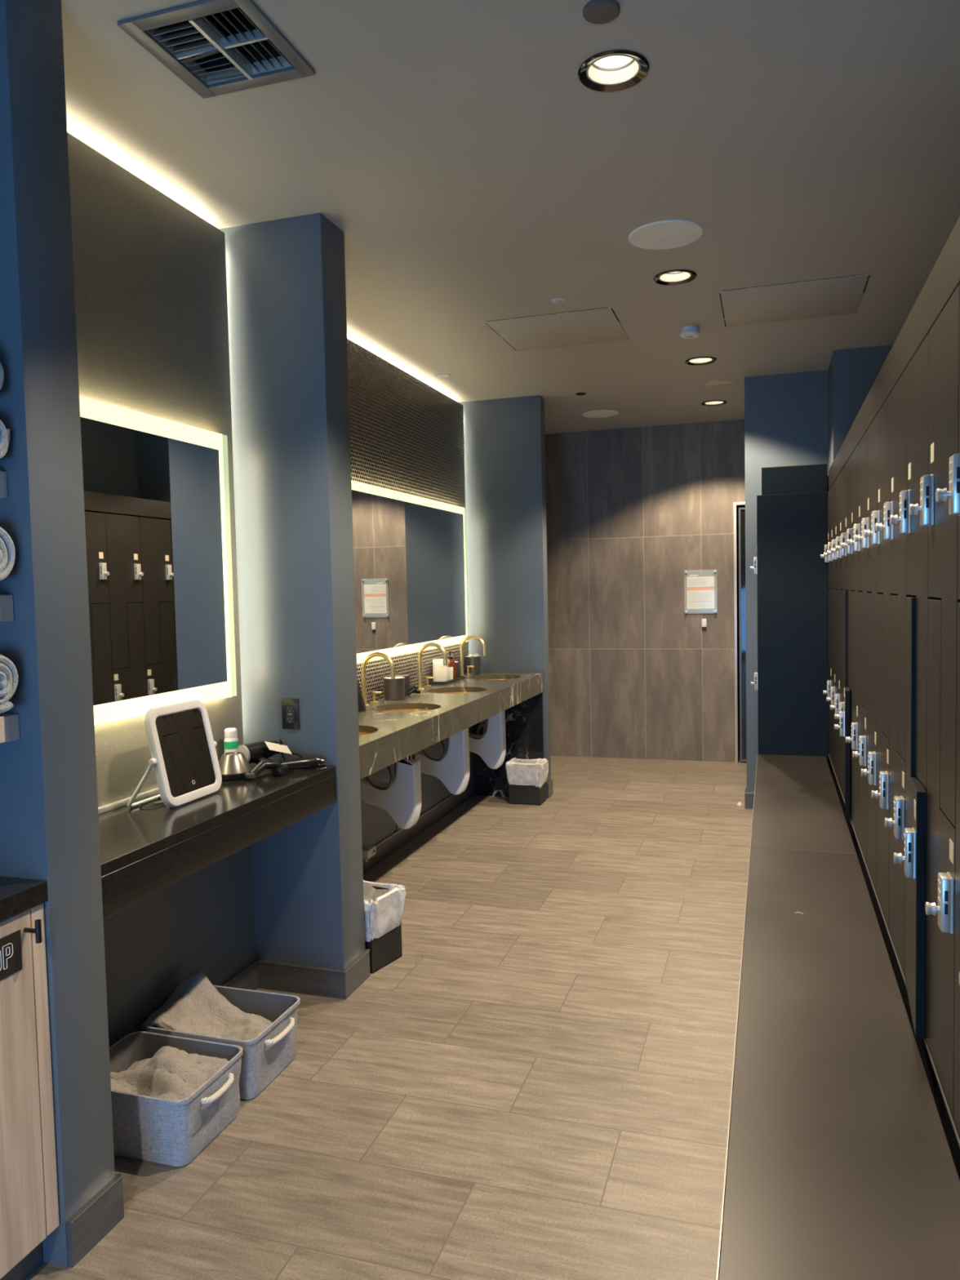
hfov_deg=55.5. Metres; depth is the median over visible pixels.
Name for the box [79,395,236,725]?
mirror
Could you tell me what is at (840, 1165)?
bench
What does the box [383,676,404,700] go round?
cup
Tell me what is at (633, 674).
wall
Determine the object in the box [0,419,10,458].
rolled towel
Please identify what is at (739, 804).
bumper cover
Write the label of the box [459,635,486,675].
faucet
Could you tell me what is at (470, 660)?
cup
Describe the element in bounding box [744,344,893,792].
wall
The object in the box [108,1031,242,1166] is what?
fabric basket
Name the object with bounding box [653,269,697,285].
recessed light
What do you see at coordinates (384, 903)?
waste bin
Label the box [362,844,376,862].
sensor box
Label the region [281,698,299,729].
power outlet
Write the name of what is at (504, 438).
wall
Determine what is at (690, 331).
smoke detector
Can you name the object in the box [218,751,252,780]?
diffuser
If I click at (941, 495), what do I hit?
locker
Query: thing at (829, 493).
locker
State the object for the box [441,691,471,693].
sink basin
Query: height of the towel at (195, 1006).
0.198 m
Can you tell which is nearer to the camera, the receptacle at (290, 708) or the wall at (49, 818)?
the wall at (49, 818)
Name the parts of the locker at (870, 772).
lock knob, lock knob, door, door, number plate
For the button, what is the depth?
7.64 m
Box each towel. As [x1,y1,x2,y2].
[0,362,4,389]
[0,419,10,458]
[0,527,15,580]
[0,654,17,713]
[110,1045,228,1135]
[140,970,271,1039]
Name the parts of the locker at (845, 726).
lock knob, lock knob, door, door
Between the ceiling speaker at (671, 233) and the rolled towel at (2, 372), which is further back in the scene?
the ceiling speaker at (671, 233)
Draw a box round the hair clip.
[407,685,420,695]
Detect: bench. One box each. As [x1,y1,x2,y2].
[716,847,959,1279]
[750,754,857,853]
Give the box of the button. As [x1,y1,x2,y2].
[702,618,706,629]
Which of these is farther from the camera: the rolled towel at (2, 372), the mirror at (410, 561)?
the mirror at (410, 561)
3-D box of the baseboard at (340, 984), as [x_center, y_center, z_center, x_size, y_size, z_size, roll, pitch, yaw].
[-0.639,1.267,3.516,0.373,0.107,0.215,0,3,18]
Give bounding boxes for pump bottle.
[446,651,456,679]
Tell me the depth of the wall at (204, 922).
3.09 m
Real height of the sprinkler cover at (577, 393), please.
0.008 m
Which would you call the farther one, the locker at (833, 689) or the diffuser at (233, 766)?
the locker at (833, 689)
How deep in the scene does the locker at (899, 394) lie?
2.45 m
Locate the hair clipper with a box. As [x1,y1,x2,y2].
[244,760,284,778]
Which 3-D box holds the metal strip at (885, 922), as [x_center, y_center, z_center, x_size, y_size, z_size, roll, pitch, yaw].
[1.348,0.836,3.131,0.005,0.008,4.938,0,3,18]
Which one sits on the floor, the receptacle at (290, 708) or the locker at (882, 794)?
the locker at (882, 794)
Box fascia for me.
[828,216,959,489]
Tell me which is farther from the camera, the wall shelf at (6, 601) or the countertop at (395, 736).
the countertop at (395, 736)
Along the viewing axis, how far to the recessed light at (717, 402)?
6.79 m
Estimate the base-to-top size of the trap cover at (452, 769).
0.532 m
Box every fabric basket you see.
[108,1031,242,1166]
[143,985,300,1099]
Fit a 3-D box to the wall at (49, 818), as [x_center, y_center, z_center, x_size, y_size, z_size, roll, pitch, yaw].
[-1.171,-0.013,2.121,0.500,2.840,0.165,0,3,18]
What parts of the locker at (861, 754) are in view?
lock knob, lock knob, door, door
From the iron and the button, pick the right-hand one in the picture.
the button
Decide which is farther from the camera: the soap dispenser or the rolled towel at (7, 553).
the soap dispenser
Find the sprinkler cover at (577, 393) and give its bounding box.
[576,392,586,395]
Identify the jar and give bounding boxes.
[434,661,447,681]
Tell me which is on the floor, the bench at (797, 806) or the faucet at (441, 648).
the bench at (797, 806)
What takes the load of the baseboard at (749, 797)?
attached to the wall at (806, 418)
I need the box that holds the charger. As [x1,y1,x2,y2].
[271,764,292,776]
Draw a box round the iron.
[279,756,327,770]
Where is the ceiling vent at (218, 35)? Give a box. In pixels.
[117,0,315,98]
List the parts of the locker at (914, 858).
lock knob, lock knob, number plate, door, number plate, door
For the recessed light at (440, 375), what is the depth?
5.67 m
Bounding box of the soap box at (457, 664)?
[454,661,459,678]
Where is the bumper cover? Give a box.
[736,802,743,806]
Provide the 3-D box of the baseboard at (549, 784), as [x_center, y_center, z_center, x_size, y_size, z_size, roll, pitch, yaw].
[0.504,1.072,6.562,0.015,0.107,0.143,0,3,18]
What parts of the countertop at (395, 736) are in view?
panel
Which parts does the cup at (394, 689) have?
lid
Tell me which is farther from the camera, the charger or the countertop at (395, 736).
the countertop at (395, 736)
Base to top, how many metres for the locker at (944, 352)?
2.035 m
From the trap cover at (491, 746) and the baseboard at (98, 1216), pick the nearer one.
the baseboard at (98, 1216)
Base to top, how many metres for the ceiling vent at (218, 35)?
0.252 m
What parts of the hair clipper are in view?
clipper blade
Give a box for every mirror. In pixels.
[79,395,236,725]
[126,699,222,808]
[351,480,468,662]
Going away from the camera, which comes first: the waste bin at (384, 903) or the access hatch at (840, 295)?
the waste bin at (384, 903)
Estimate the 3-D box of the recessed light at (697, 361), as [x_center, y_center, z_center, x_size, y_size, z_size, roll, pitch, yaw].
[1.323,-1.732,5.463,0.184,0.128,0.184,0,3,18]
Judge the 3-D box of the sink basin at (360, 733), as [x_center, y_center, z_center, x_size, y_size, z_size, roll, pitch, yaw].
[-0.616,0.505,3.950,0.380,0.159,0.380,0,3,18]
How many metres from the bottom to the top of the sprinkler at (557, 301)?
0.018 m
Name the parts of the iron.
cord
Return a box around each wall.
[0,0,115,1267]
[102,726,473,1047]
[219,213,364,969]
[458,395,551,798]
[544,419,745,762]
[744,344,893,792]
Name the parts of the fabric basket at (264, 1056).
rope handle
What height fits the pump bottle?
0.188 m
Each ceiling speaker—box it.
[582,409,617,417]
[628,219,703,249]
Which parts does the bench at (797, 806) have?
edge trim, trim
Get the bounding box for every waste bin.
[363,880,406,973]
[505,757,548,805]
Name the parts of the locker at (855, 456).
lock knob, lock knob, door, door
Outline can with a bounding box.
[223,727,238,752]
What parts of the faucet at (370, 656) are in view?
lever handle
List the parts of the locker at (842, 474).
lock knob, lock knob, door, door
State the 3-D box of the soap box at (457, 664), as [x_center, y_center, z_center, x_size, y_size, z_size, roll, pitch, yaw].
[-0.180,0.200,6.111,0.066,0.112,0.080,0,3,18]
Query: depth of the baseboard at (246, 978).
5.29 m
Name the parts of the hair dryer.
handle, cord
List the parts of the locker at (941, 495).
lock knob, door, door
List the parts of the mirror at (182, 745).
pivot knob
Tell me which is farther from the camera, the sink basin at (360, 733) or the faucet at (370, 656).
the faucet at (370, 656)
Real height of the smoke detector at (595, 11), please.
0.010 m
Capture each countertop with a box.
[97,762,337,919]
[358,672,543,796]
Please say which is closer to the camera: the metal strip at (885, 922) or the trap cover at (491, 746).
the metal strip at (885, 922)
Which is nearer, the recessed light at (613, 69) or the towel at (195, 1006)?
the recessed light at (613, 69)
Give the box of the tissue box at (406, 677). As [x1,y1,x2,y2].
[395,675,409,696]
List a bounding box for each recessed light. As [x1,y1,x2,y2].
[435,373,450,377]
[577,49,648,92]
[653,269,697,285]
[684,356,716,365]
[701,400,727,406]
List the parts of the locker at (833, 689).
door, door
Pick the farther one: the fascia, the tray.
the tray
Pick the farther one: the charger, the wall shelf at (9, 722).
the charger
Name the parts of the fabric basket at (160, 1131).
rope handle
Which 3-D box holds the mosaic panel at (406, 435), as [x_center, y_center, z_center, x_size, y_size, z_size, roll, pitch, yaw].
[-0.569,-0.626,5.104,0.012,1.917,3.057,0,3,18]
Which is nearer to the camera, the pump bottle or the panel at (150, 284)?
the panel at (150, 284)
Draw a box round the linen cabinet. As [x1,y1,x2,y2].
[0,876,59,1279]
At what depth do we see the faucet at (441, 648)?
5.53 m
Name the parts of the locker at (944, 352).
lock knob, number plate, lock knob, door, door, number plate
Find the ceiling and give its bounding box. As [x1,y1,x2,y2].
[61,0,959,434]
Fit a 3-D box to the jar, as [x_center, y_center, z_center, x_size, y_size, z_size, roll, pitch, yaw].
[-0.254,0.197,5.861,0.072,0.150,0.100,0,3,18]
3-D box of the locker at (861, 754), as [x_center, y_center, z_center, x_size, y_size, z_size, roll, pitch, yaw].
[1.631,0.261,3.353,0.503,2.035,0.330,0,3,18]
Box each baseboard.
[66,1173,124,1267]
[219,780,474,990]
[257,948,369,999]
[546,779,553,798]
[744,787,754,808]
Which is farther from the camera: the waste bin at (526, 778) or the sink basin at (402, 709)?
the waste bin at (526, 778)
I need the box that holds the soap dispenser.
[357,680,365,711]
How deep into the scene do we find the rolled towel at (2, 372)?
1.92 m
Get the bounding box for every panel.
[66,132,243,807]
[346,338,468,702]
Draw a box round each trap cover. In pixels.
[360,755,421,829]
[414,728,470,795]
[468,710,506,768]
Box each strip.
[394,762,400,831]
[828,754,959,1147]
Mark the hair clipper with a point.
(261, 766)
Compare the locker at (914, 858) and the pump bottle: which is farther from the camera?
the pump bottle
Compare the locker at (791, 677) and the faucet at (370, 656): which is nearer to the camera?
the faucet at (370, 656)
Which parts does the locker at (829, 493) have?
door, door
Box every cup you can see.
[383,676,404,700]
[464,653,480,674]
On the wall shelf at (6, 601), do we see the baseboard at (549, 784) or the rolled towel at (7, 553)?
the rolled towel at (7, 553)
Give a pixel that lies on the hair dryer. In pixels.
(255, 752)
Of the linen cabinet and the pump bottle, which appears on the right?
the pump bottle
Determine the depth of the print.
7.64 m
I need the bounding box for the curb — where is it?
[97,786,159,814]
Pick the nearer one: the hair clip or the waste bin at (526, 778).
the hair clip
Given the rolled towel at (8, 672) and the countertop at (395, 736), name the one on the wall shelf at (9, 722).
the rolled towel at (8, 672)
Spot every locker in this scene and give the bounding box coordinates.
[750,463,827,760]
[820,486,835,786]
[823,480,839,799]
[826,473,844,815]
[831,464,849,831]
[834,455,856,851]
[840,444,863,874]
[847,431,872,902]
[854,413,883,936]
[863,393,897,977]
[875,366,915,1031]
[889,331,938,1101]
[909,284,959,1177]
[935,330,959,1139]
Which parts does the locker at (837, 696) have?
door, door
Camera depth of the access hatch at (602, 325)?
4.73 m
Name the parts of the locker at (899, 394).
lock knob, lock knob, number plate, door, door, number plate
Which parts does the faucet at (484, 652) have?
lever handle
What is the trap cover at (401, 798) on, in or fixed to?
attached to the sink basin at (402, 709)
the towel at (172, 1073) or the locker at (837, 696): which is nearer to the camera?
the towel at (172, 1073)
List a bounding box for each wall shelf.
[0,471,7,497]
[0,595,13,621]
[0,713,19,743]
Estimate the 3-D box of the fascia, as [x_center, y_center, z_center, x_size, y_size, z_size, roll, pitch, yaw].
[1.533,-0.799,2.972,0.461,0.117,4.942,0,3,18]
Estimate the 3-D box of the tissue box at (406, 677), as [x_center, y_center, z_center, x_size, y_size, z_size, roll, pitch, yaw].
[-0.456,0.261,5.246,0.090,0.115,0.070,0,3,18]
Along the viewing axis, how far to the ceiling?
2.87 m
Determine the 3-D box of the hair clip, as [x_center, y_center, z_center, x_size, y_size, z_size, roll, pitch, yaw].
[-0.386,0.290,5.251,0.093,0.058,0.039,-4,4,-38]
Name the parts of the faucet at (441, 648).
lever handle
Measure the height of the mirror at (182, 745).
0.301 m
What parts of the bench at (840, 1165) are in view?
edge trim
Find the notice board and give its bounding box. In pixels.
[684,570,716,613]
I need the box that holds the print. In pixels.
[688,578,712,605]
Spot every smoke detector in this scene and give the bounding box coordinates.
[582,0,620,24]
[680,325,700,338]
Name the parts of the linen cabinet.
sign plate, door handle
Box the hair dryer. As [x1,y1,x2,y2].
[237,738,303,770]
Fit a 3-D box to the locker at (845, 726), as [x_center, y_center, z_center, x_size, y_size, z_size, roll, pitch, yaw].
[1.821,0.221,3.983,0.525,2.035,0.330,0,3,18]
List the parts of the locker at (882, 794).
lock knob, lock knob, number plate, door, door, number plate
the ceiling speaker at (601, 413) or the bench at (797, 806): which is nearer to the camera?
the bench at (797, 806)
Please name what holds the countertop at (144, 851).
attached to the wall at (204, 922)
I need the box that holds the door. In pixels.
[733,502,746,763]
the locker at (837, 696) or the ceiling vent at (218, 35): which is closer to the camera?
the ceiling vent at (218, 35)
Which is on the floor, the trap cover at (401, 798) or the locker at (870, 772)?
the locker at (870, 772)
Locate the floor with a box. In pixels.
[25,742,753,1279]
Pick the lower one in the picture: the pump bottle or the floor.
the floor
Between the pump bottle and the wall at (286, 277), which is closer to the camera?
the wall at (286, 277)
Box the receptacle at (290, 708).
[285,704,294,723]
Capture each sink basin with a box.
[358,732,371,735]
[380,708,431,711]
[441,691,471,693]
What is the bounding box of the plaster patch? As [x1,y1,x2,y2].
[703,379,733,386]
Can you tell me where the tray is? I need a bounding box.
[428,675,465,684]
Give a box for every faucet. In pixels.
[361,652,395,706]
[417,642,447,689]
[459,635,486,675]
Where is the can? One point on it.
(230, 741)
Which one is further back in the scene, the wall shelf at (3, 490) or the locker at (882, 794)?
the locker at (882, 794)
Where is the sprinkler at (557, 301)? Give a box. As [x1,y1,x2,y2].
[551,297,565,305]
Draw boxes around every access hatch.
[483,306,631,351]
[718,273,871,327]
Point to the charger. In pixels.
(279, 771)
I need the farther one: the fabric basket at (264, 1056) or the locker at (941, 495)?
the fabric basket at (264, 1056)

